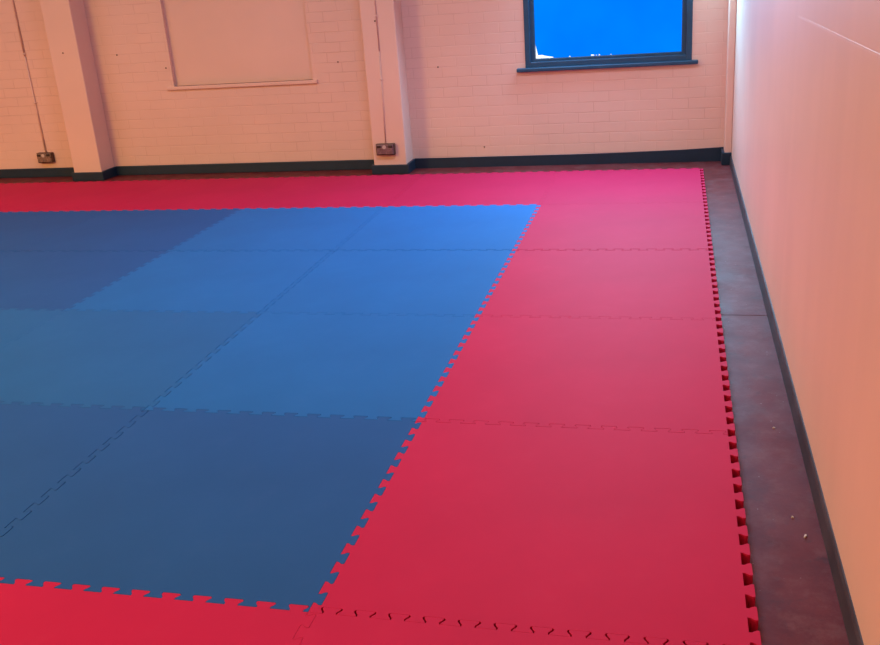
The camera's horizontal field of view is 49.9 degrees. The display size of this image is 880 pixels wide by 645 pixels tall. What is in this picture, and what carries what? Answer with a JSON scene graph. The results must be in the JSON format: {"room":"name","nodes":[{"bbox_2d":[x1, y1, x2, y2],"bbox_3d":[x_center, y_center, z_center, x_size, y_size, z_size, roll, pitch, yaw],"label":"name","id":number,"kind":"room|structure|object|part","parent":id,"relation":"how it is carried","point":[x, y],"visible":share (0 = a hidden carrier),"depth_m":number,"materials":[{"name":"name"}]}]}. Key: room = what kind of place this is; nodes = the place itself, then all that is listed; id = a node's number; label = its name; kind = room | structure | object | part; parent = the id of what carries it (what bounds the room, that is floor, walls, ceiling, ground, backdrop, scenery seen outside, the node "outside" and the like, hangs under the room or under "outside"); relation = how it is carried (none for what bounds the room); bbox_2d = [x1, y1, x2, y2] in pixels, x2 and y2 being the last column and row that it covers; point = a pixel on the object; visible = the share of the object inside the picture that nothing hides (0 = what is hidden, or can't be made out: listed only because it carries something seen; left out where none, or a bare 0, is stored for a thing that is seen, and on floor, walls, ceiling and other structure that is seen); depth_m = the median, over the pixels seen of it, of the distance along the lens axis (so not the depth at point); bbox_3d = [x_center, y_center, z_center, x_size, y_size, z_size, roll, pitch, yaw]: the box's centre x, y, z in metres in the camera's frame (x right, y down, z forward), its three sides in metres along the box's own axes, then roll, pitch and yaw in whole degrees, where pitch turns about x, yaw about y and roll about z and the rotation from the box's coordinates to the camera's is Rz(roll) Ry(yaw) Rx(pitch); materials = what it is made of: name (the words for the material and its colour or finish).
{"room":"exercise studio","nodes":[
{"label":"exercise studio","id":0,"kind":"room"},
{"bbox_2d":[0,0,728,168],"bbox_3d":[-2.150,-2.743,7.465,8.998,3.111,0.240,1,21,14],"label":"wall","id":1,"kind":"structure","parent":0,"point":[476,98],"depth_m":7.36,"materials":[{"name":"paint"}]},
{"bbox_2d":[12,0,46,151],"bbox_3d":[-3.493,-2.820,7.632,0.043,2.897,0.018,1,21,14],"label":"conduit","id":2,"kind":"object","parent":1,"relation":"attached to","point":[23,53],"visible":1,"depth_m":7.90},
{"bbox_2d":[36,152,54,162],"bbox_3d":[-3.391,-1.416,8.128,0.146,0.086,0.052,1,21,14],"label":"wall socket","id":3,"kind":"object","parent":1,"relation":"attached to","point":[43,157],"visible":1,"depth_m":8.11,"materials":[{"name":"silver metal"}]},
{"bbox_3d":[-3.394,-1.412,8.113,0.134,0.074,0.009,1,21,14],"label":"plate","id":4,"kind":"part","parent":3,"relation":"part of","materials":[{"name":"metal"}]},
{"bbox_2d":[39,0,113,172],"bbox_3d":[-3.014,-2.679,7.465,0.260,3.111,0.201,1,21,14],"label":"pillar","id":5,"kind":"structure","parent":1,"relation":"attached to","point":[65,21],"depth_m":7.66,"materials":[{"name":"paint"}]},
{"bbox_2d":[167,79,317,89],"bbox_3d":[-1.577,-1.892,7.530,1.295,0.028,0.058,1,21,14],"label":"trim","id":6,"kind":"structure","parent":1,"relation":"attached to","point":[310,81],"depth_m":7.50,"materials":[{"name":"paint"}]},
{"bbox_2d":[0,147,731,180],"bbox_3d":[-2.098,-1.253,7.775,8.598,0.101,0.218,1,21,14],"label":"baseboard","id":7,"kind":"structure","parent":1,"relation":"attached to","point":[715,153],"depth_m":7.36,"materials":[{"name":"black paint"}]},
{"bbox_2d":[359,0,412,164],"bbox_3d":[-0.460,-2.637,6.840,0.260,3.111,0.201,1,21,14],"label":"pillar","id":8,"kind":"structure","parent":1,"relation":"attached to","point":[389,21],"depth_m":7.05,"materials":[{"name":"paint"}]},
{"bbox_2d":[374,0,385,142],"bbox_3d":[-0.502,-2.711,6.707,0.037,2.875,0.012,1,21,14],"label":"conduit","id":9,"kind":"object","parent":8,"relation":"attached to","point":[375,15],"visible":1,"depth_m":7.01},
{"bbox_2d":[376,143,395,154],"bbox_3d":[-0.414,-1.317,7.199,0.146,0.086,0.052,1,21,14],"label":"wall socket","id":10,"kind":"object","parent":8,"relation":"attached to","point":[381,148],"visible":1,"depth_m":7.18,"materials":[{"name":"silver metal"}]},
{"bbox_2d":[377,148,383,153],"bbox_3d":[-0.452,-1.301,7.191,0.052,0.045,0.004,1,21,14],"label":"outlet","id":11,"kind":"object","parent":10,"relation":"attached to","point":[379,150],"depth_m":7.19,"materials":[{"name":"plastic"}]},
{"bbox_2d":[386,148,392,153],"bbox_3d":[-0.384,-1.300,7.175,0.052,0.045,0.004,1,21,14],"label":"outlet","id":12,"kind":"object","parent":10,"relation":"attached to","point":[388,150],"depth_m":7.17,"materials":[{"name":"plastic"}]},
{"bbox_2d":[517,0,697,72],"bbox_3d":[1.157,-2.489,6.629,1.289,1.366,0.130,1,21,14],"label":"window","id":13,"kind":"structure","parent":1,"relation":"in","point":[624,33],"depth_m":6.79,"materials":[{"name":"blue glass"}]},
{"bbox_3d":[1.194,-1.849,6.823,1.289,0.028,0.050,1,21,14],"label":"sill","id":14,"kind":"part","parent":13,"relation":"part of","materials":[{"name":"blue paint"}]},
{"bbox_2d":[0,161,848,644],"bbox_3d":[-3.080,0.391,3.866,8.998,0.149,9.520,1,21,14],"label":"floor","id":15,"kind":"structure","parent":0,"point":[797,603],"depth_m":2.93,"materials":[{"name":"paint"}]},
{"bbox_2d":[0,182,64,205],"bbox_3d":[-3.639,-0.960,7.382,1.022,0.036,1.022,1,21,14],"label":"mat","id":16,"kind":"object","parent":15,"relation":"on","point":[9,192],"visible":0.67,"depth_m":7.52,"materials":[{"name":"red plastic"}]},
{"bbox_2d":[0,210,107,251],"bbox_3d":[-2.896,-0.594,6.237,1.022,0.036,1.021,1,21,14],"label":"mat","id":17,"kind":"object","parent":15,"relation":"on","point":[19,230],"visible":0.65,"depth_m":6.29,"materials":[{"name":"blue plastic"}]},
{"bbox_2d":[0,401,147,536],"bbox_3d":[-1.637,0.491,3.036,1.022,0.036,1.022,1,21,14],"label":"mat","id":18,"kind":"object","parent":15,"relation":"on","point":[40,446],"visible":0.77,"depth_m":3.15,"materials":[{"name":"blue plastic"}]},
{"bbox_2d":[0,250,167,310],"bbox_3d":[-2.152,-0.227,5.090,1.022,0.036,1.020,1,21,14],"label":"mat","id":19,"kind":"object","parent":15,"relation":"on","point":[35,280],"visible":0.77,"depth_m":5.10,"materials":[{"name":"blue plastic"}]},
{"bbox_2d":[0,179,176,211],"bbox_3d":[-2.668,-0.944,7.144,1.022,0.036,1.022,1,21,14],"label":"mat","id":20,"kind":"object","parent":15,"relation":"on","point":[89,195],"visible":0.74,"depth_m":7.10,"materials":[{"name":"red plastic"}]},
{"bbox_2d":[15,208,241,251],"bbox_3d":[-1.924,-0.578,5.999,1.022,0.036,1.021,1,21,14],"label":"mat","id":21,"kind":"object","parent":15,"relation":"on","point":[157,229],"visible":0.82,"depth_m":5.94,"materials":[{"name":"blue plastic"}]},
{"bbox_2d":[0,309,260,409],"bbox_3d":[-1.409,0.140,3.945,1.022,0.036,1.022,1,21,14],"label":"mat","id":22,"kind":"object","parent":15,"relation":"on","point":[107,358],"visible":0.79,"depth_m":3.90,"materials":[{"name":"blue plastic"}]},
{"bbox_2d":[0,577,315,644],"bbox_3d":[-0.893,0.857,1.890,1.022,0.036,1.022,1,21,14],"label":"mat","id":23,"kind":"object","parent":15,"relation":"on","point":[47,614],"visible":0.93,"depth_m":2.23,"materials":[{"name":"red plastic"}]},
{"bbox_2d":[63,250,333,313],"bbox_3d":[-1.182,-0.211,4.852,1.022,0.036,1.020,1,21,14],"label":"mat","id":24,"kind":"object","parent":15,"relation":"on","point":[241,281],"visible":0.84,"depth_m":4.78,"materials":[{"name":"blue plastic"}]},
{"bbox_2d":[108,177,296,210],"bbox_3d":[-1.697,-0.929,6.907,1.022,0.036,1.022,1,21,14],"label":"mat","id":25,"kind":"object","parent":15,"relation":"on","point":[220,193],"visible":0.8,"depth_m":6.86,"materials":[{"name":"red plastic"}]},
{"bbox_2d":[0,408,420,611],"bbox_3d":[-0.665,0.507,2.799,1.022,0.036,1.022,1,21,14],"label":"mat","id":26,"kind":"object","parent":15,"relation":"on","point":[219,506],"visible":0.83,"depth_m":2.69,"materials":[{"name":"blue plastic"}]},
{"bbox_2d":[167,206,385,250],"bbox_3d":[-0.953,-0.562,5.762,1.022,0.036,1.021,1,21,14],"label":"mat","id":27,"kind":"object","parent":15,"relation":"on","point":[294,228],"visible":0.69,"depth_m":5.70,"materials":[{"name":"blue plastic"}]},
{"bbox_2d":[144,312,478,421],"bbox_3d":[-0.437,0.156,3.707,1.022,0.036,1.022,1,21,14],"label":"mat","id":28,"kind":"object","parent":15,"relation":"on","point":[374,365],"visible":0.83,"depth_m":3.61,"materials":[{"name":"blue plastic"}]},
{"bbox_2d":[240,174,422,208],"bbox_3d":[-0.726,-0.913,6.670,1.022,0.036,1.022,1,21,14],"label":"mat","id":29,"kind":"object","parent":15,"relation":"on","point":[353,190],"visible":0.8,"depth_m":6.62,"materials":[{"name":"red plastic"}]},
{"bbox_2d":[258,249,515,316],"bbox_3d":[-0.209,-0.195,4.615,1.022,0.036,1.020,1,21,14],"label":"mat","id":30,"kind":"object","parent":15,"relation":"on","point":[383,282],"visible":0.83,"depth_m":4.54,"materials":[{"name":"blue plastic"}]},
{"bbox_2d":[332,204,540,250],"bbox_3d":[0.019,-0.546,5.524,1.022,0.036,1.021,1,21,14],"label":"mat","id":31,"kind":"object","parent":15,"relation":"on","point":[440,227],"visible":0.72,"depth_m":5.45,"materials":[{"name":"blue plastic"}]},
{"bbox_2d":[384,171,558,206],"bbox_3d":[0.246,-0.897,6.432,1.022,0.036,1.022,1,21,14],"label":"mat","id":32,"kind":"object","parent":15,"relation":"on","point":[494,188],"visible":0.8,"depth_m":6.37,"materials":[{"name":"red plastic"}]},
{"bbox_2d":[293,607,727,644],"bbox_3d":[0.072,0.873,1.655,1.010,0.036,1.023,1,21,14],"label":"mat","id":33,"kind":"object","parent":15,"relation":"on","point":[327,628],"visible":0.99,"depth_m":2.11,"materials":[{"name":"red plastic"}]},
{"bbox_2d":[308,419,761,644],"bbox_3d":[0.300,0.522,2.562,1.010,0.036,1.022,1,21,14],"label":"mat","id":34,"kind":"object","parent":15,"relation":"on","point":[635,533],"visible":0.93,"depth_m":2.43,"materials":[{"name":"red plastic"}]},
{"bbox_2d":[416,315,734,436],"bbox_3d":[0.528,0.171,3.471,1.010,0.036,1.022,1,21,14],"label":"mat","id":35,"kind":"object","parent":15,"relation":"on","point":[649,374],"visible":0.9,"depth_m":3.37,"materials":[{"name":"red plastic"}]},
{"bbox_2d":[475,249,720,320],"bbox_3d":[0.755,-0.179,4.379,1.010,0.036,1.020,1,21,14],"label":"mat","id":36,"kind":"object","parent":15,"relation":"on","point":[616,283],"visible":0.91,"depth_m":4.30,"materials":[{"name":"red plastic"}]},
{"bbox_2d":[512,202,712,250],"bbox_3d":[0.984,-0.531,5.288,1.010,0.036,1.021,1,21,14],"label":"mat","id":37,"kind":"object","parent":15,"relation":"on","point":[654,225],"visible":0.89,"depth_m":5.22,"materials":[{"name":"red plastic"}]},
{"bbox_2d":[538,168,706,204],"bbox_3d":[1.211,-0.881,6.196,1.010,0.036,1.022,1,21,14],"label":"mat","id":38,"kind":"object","parent":15,"relation":"on","point":[622,186],"visible":0.9,"depth_m":6.13,"materials":[{"name":"red plastic"}]},
{"bbox_2d":[731,0,879,644],"bbox_3d":[1.071,-1.056,2.233,0.204,3.111,9.460,1,21,14],"label":"wall","id":39,"kind":"structure","parent":0,"point":[805,151],"depth_m":2.46,"materials":[{"name":"white paint"}]},
{"bbox_2d":[724,0,736,151],"bbox_3d":[1.958,-2.607,6.273,0.048,3.111,0.151,1,21,14],"label":"trim","id":40,"kind":"structure","parent":39,"relation":"attached to","point":[732,5],"depth_m":6.54,"materials":[{"name":"paint"}]},
{"bbox_2d":[729,156,863,644],"bbox_3d":[1.051,0.404,2.688,0.012,0.067,8.852,1,21,14],"label":"baseboard","id":41,"kind":"structure","parent":39,"relation":"attached to","point":[851,624],"depth_m":2.69,"materials":[{"name":"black paint"}]}
]}

